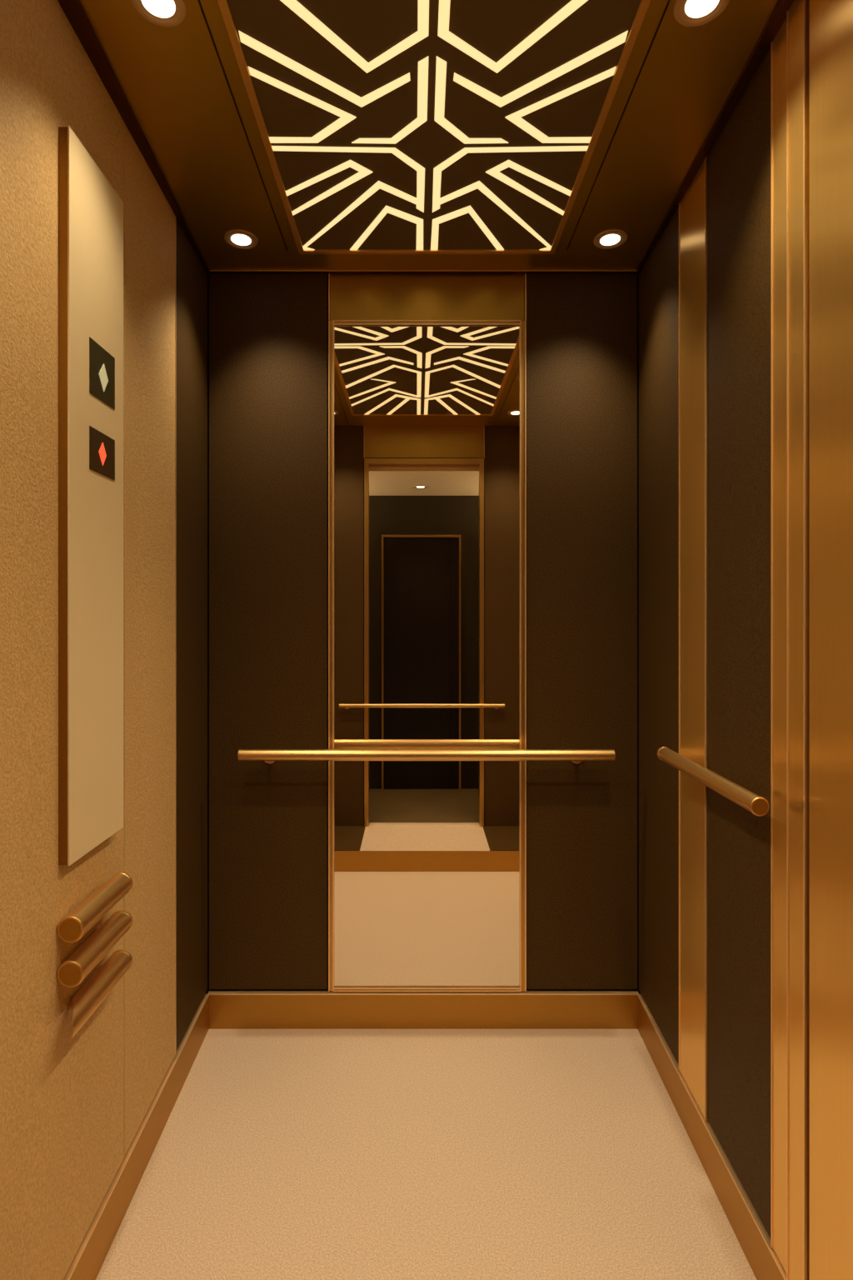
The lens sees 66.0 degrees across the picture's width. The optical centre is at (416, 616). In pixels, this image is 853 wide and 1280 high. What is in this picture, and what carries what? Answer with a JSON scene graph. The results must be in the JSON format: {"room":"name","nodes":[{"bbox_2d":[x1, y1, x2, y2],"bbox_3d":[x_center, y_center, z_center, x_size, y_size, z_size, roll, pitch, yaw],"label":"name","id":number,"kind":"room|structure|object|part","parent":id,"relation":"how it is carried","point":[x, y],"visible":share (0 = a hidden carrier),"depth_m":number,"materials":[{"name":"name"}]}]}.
{"room":"elevator interior","nodes":[
{"label":"elevator interior","id":0,"kind":"room"},
{"bbox_2d":[0,0,207,1279],"bbox_3d":[-0.635,0.102,1.190,0.057,2.361,1.662,0,0,-2],"label":"wall","id":1,"kind":"structure","parent":0,"point":[72,1109],"depth_m":1.21,"materials":[{"name":"beige"}]},
{"bbox_3d":[-0.602,0.044,0.889,0.008,2.185,0.979,0,0,-2],"label":"wall panel","id":2,"kind":"part","parent":1,"relation":"part of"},
{"bbox_2d":[58,125,123,865],"bbox_3d":[-0.599,-0.204,1.211,0.028,1.250,0.205,0,0,0],"label":"control panel","id":3,"kind":"object","parent":1,"relation":"attached to","point":[91,211],"visible":1,"depth_m":1.17,"materials":[{"name":"beige metal"}]},
{"bbox_3d":[-0.601,-0.204,1.211,0.023,1.248,0.204,0,0,0],"label":"panel","id":4,"kind":"part","parent":3,"relation":"part of","materials":[{"name":"brown metal"}]},
{"bbox_3d":[-0.586,-0.303,1.225,0.001,0.078,0.098,0,0,0],"label":"button plate","id":5,"kind":"part","parent":3,"relation":"part of","materials":[{"name":"brown"}]},
{"bbox_3d":[-0.586,-0.452,1.225,0.001,0.100,0.098,0,0,0],"label":"button plate","id":6,"kind":"part","parent":3,"relation":"part of","materials":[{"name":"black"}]},
{"bbox_2d":[56,872,132,943],"bbox_3d":[-0.585,0.525,1.198,0.052,0.045,0.194,0,0,0],"label":"handrail","id":7,"kind":"object","parent":1,"relation":"attached to","point":[72,927],"visible":1,"depth_m":1.16,"materials":[{"name":"gold metal"}]},
{"bbox_2d":[57,910,132,987],"bbox_3d":[-0.585,0.600,1.198,0.052,0.045,0.194,0,0,0],"label":"handrail","id":8,"kind":"object","parent":1,"relation":"attached to","point":[71,972],"visible":1,"depth_m":1.16,"materials":[{"name":"gold metal"}]},
{"bbox_2d":[68,949,132,1037],"bbox_3d":[-0.585,0.678,1.181,0.052,0.045,0.225,0,0,0],"label":"handrail","id":9,"kind":"object","parent":1,"relation":"attached to","point":[85,1002],"visible":1,"depth_m":1.18,"materials":[{"name":"gold metal"}]},
{"bbox_2d":[57,0,209,273],"bbox_3d":[-0.604,-1.044,1.192,0.051,0.011,1.589,0,0,-3],"label":"trim","id":10,"kind":"structure","parent":1,"relation":"attached to","point":[73,10],"depth_m":1.31,"materials":[{"name":"brown metal"}]},
{"bbox_2d":[63,994,209,1279],"bbox_3d":[-0.616,1.198,1.387,0.013,0.108,1.211,0,0,-2],"label":"baseboard","id":11,"kind":"structure","parent":1,"relation":"attached to","point":[88,1260],"depth_m":1.44,"materials":[{"name":"brown metal"}]},
{"bbox_3d":[-0.623,0.044,1.540,0.008,2.185,0.320,0,0,-2],"label":"wall panel","id":12,"kind":"part","parent":1,"relation":"part of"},
{"bbox_3d":[-0.634,0.043,1.853,0.006,2.183,0.288,0,0,-2],"label":"wall panel","id":13,"kind":"part","parent":1,"relation":"part of","materials":[{"name":"brown laminate"}]},
{"bbox_2d":[206,273,639,994],"bbox_3d":[0.020,0.102,2.018,1.412,2.361,0.043,0,0,0],"label":"wall","id":14,"kind":"structure","parent":0,"point":[267,334],"depth_m":2.00,"materials":[{"name":"black wood"}]},
{"bbox_3d":[-0.453,0.044,2.004,0.360,2.182,0.008,0,0,0],"label":"wall panel","id":15,"kind":"part","parent":14,"relation":"part of","materials":[{"name":"brown laminate"}]},
{"bbox_2d":[207,990,639,1029],"bbox_3d":[0.020,1.198,2.000,1.310,0.108,0.016,0,0,0],"label":"baseboard","id":16,"kind":"structure","parent":14,"relation":"attached to","point":[227,1009],"depth_m":1.99,"materials":[{"name":"brown metal"}]},
{"bbox_2d":[208,270,638,274],"bbox_3d":[0.020,-1.047,1.995,1.310,0.005,0.023,0,0,0],"label":"trim","id":17,"kind":"structure","parent":14,"relation":"attached to","point":[212,272],"depth_m":1.99,"materials":[{"name":"brown metal"}]},
{"bbox_2d":[237,749,615,764],"bbox_3d":[0.029,0.418,1.954,1.100,0.058,0.093,0,0,0],"label":"handrail","id":18,"kind":"object","parent":14,"relation":"attached to","point":[268,756],"visible":1,"depth_m":1.91,"materials":[{"name":"gold metal"}]},
{"bbox_2d":[328,320,526,991],"bbox_3d":[0.033,0.119,2.001,0.602,2.041,0.012,0,0,0],"label":"wall mirror","id":19,"kind":"object","parent":14,"relation":"attached to","point":[427,418],"visible":1,"depth_m":2.00,"materials":[{"name":"silver mirror"}]},
{"bbox_3d":[0.032,1.134,2.003,0.566,0.011,0.009,0,0,0],"label":"frame rail","id":20,"kind":"part","parent":19,"relation":"part of","materials":[{"name":"brown metal"}]},
{"bbox_3d":[0.032,-0.894,2.003,0.566,0.014,0.009,0,0,0],"label":"frame rail","id":21,"kind":"part","parent":19,"relation":"part of","materials":[{"name":"brown metal"}]},
{"bbox_3d":[0.033,-0.975,2.005,0.592,0.145,0.007,0,0,0],"label":"header panel","id":22,"kind":"part","parent":14,"relation":"part of","materials":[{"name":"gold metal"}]},
{"bbox_3d":[0.505,0.044,2.004,0.337,2.182,0.008,0,0,0],"label":"wall panel","id":23,"kind":"part","parent":14,"relation":"part of","materials":[{"name":"brown laminate"}]},
{"bbox_2d":[95,1029,756,1279],"bbox_3d":[0.020,1.267,1.390,1.413,0.030,1.260,0,0,0],"label":"floor","id":24,"kind":"structure","parent":0,"point":[279,1154],"depth_m":1.49,"materials":[{"name":"beige carpet"}]},
{"bbox_2d":[79,0,778,274],"bbox_3d":[0.025,-1.066,1.192,1.422,0.036,1.664,0,0,0],"label":"ceiling","id":25,"kind":"structure","parent":0,"point":[183,85],"depth_m":1.43,"materials":[{"name":"brown metal"}]},
{"bbox_2d":[130,0,186,27],"bbox_3d":[-0.441,-1.047,1.120,0.091,0.005,0.091,0,0,0],"label":"recessed light","id":26,"kind":"object","parent":25,"relation":"in","point":[160,12],"visible":1,"depth_m":1.13,"materials":[{"name":"beige"}]},
{"bbox_2d":[224,230,258,249],"bbox_3d":[-0.487,-1.047,1.824,0.091,0.005,0.091,0,0,0],"label":"recessed light","id":27,"kind":"object","parent":25,"relation":"in","point":[241,239],"visible":1,"depth_m":1.82,"materials":[{"name":"beige"}]},
{"bbox_2d":[217,0,650,254],"bbox_3d":[0.030,-1.050,1.239,0.736,0.009,1.310,0,0,0],"label":"ceiling light panel","id":28,"kind":"object","parent":25,"relation":"attached to","point":[386,127],"visible":1,"depth_m":1.36,"materials":[{"name":"brown"}]},
{"bbox_2d":[593,230,627,249],"bbox_3d":[0.538,-1.047,1.824,0.091,0.005,0.091,0,0,0],"label":"recessed light","id":29,"kind":"object","parent":25,"relation":"in","point":[609,239],"visible":1,"depth_m":1.82,"materials":[{"name":"beige"}]},
{"bbox_2d":[673,0,729,27],"bbox_3d":[0.487,-1.047,1.120,0.091,0.005,0.091,0,0,0],"label":"recessed light","id":30,"kind":"object","parent":25,"relation":"in","point":[691,13],"visible":1,"depth_m":1.13,"materials":[{"name":"beige"}]},
{"bbox_2d":[639,46,770,1238],"bbox_3d":[0.673,0.102,1.190,0.055,2.361,1.663,0,0,2],"label":"wall","id":31,"kind":"structure","parent":0,"point":[739,160],"depth_m":1.39,"materials":[{"name":"black wood"}]},
{"bbox_3d":[0.673,0.043,1.825,0.007,2.183,0.344,0,0,2],"label":"wall panel","id":32,"kind":"part","parent":31,"relation":"part of","materials":[{"name":"brown laminate"}]},
{"bbox_2d":[679,156,708,1120],"bbox_3d":[0.661,0.046,1.567,0.010,2.188,0.166,0,0,2],"label":"trim","id":33,"kind":"structure","parent":31,"relation":"attached to","point":[693,206],"depth_m":1.56,"materials":[{"name":"gold metal"}]},
{"bbox_2d":[637,994,786,1279],"bbox_3d":[0.659,1.198,1.532,0.013,0.108,0.920,0,0,2],"label":"baseboard","id":34,"kind":"structure","parent":31,"relation":"attached to","point":[752,1234],"depth_m":1.43,"materials":[{"name":"brown metal"}]},
{"bbox_2d":[657,746,769,815],"bbox_3d":[0.618,0.342,1.361,0.075,0.056,0.446,0,0,0],"label":"handrail","id":35,"kind":"object","parent":31,"relation":"attached to","point":[756,804],"visible":1,"depth_m":1.28,"materials":[{"name":"gold metal"}]},
{"bbox_2d":[636,0,794,273],"bbox_3d":[0.640,-1.044,1.192,0.040,0.011,1.589,0,0,3],"label":"trim","id":36,"kind":"structure","parent":31,"relation":"attached to","point":[778,16],"depth_m":1.32,"materials":[{"name":"brown metal"}]},
{"bbox_3d":[0.654,0.043,1.336,0.007,2.183,0.290,0,0,2],"label":"wall panel","id":37,"kind":"part","parent":31,"relation":"part of","materials":[{"name":"brown laminate"}]},
{"bbox_2d":[770,18,786,1272],"bbox_3d":[0.646,0.046,1.159,0.012,2.188,0.057,0,0,0],"label":"trim","id":38,"kind":"structure","parent":31,"relation":"attached to","point":[778,47],"depth_m":1.17,"materials":[{"name":"gold metal"}]},
{"bbox_2d":[786,0,809,1279],"bbox_3d":[0.642,0.046,1.101,0.016,2.188,0.055,0,0,0],"label":"trim","id":39,"kind":"structure","parent":31,"relation":"attached to","point":[798,16],"depth_m":1.10,"materials":[{"name":"gold metal"}]},
{"bbox_2d":[810,0,852,1279],"bbox_3d":[0.630,0.085,0.733,0.010,2.267,0.666,0,0,2],"label":"door","id":40,"kind":"structure","parent":31,"relation":"in","point":[831,21],"depth_m":1.00,"materials":[{"name":"gold metal"}]}
]}

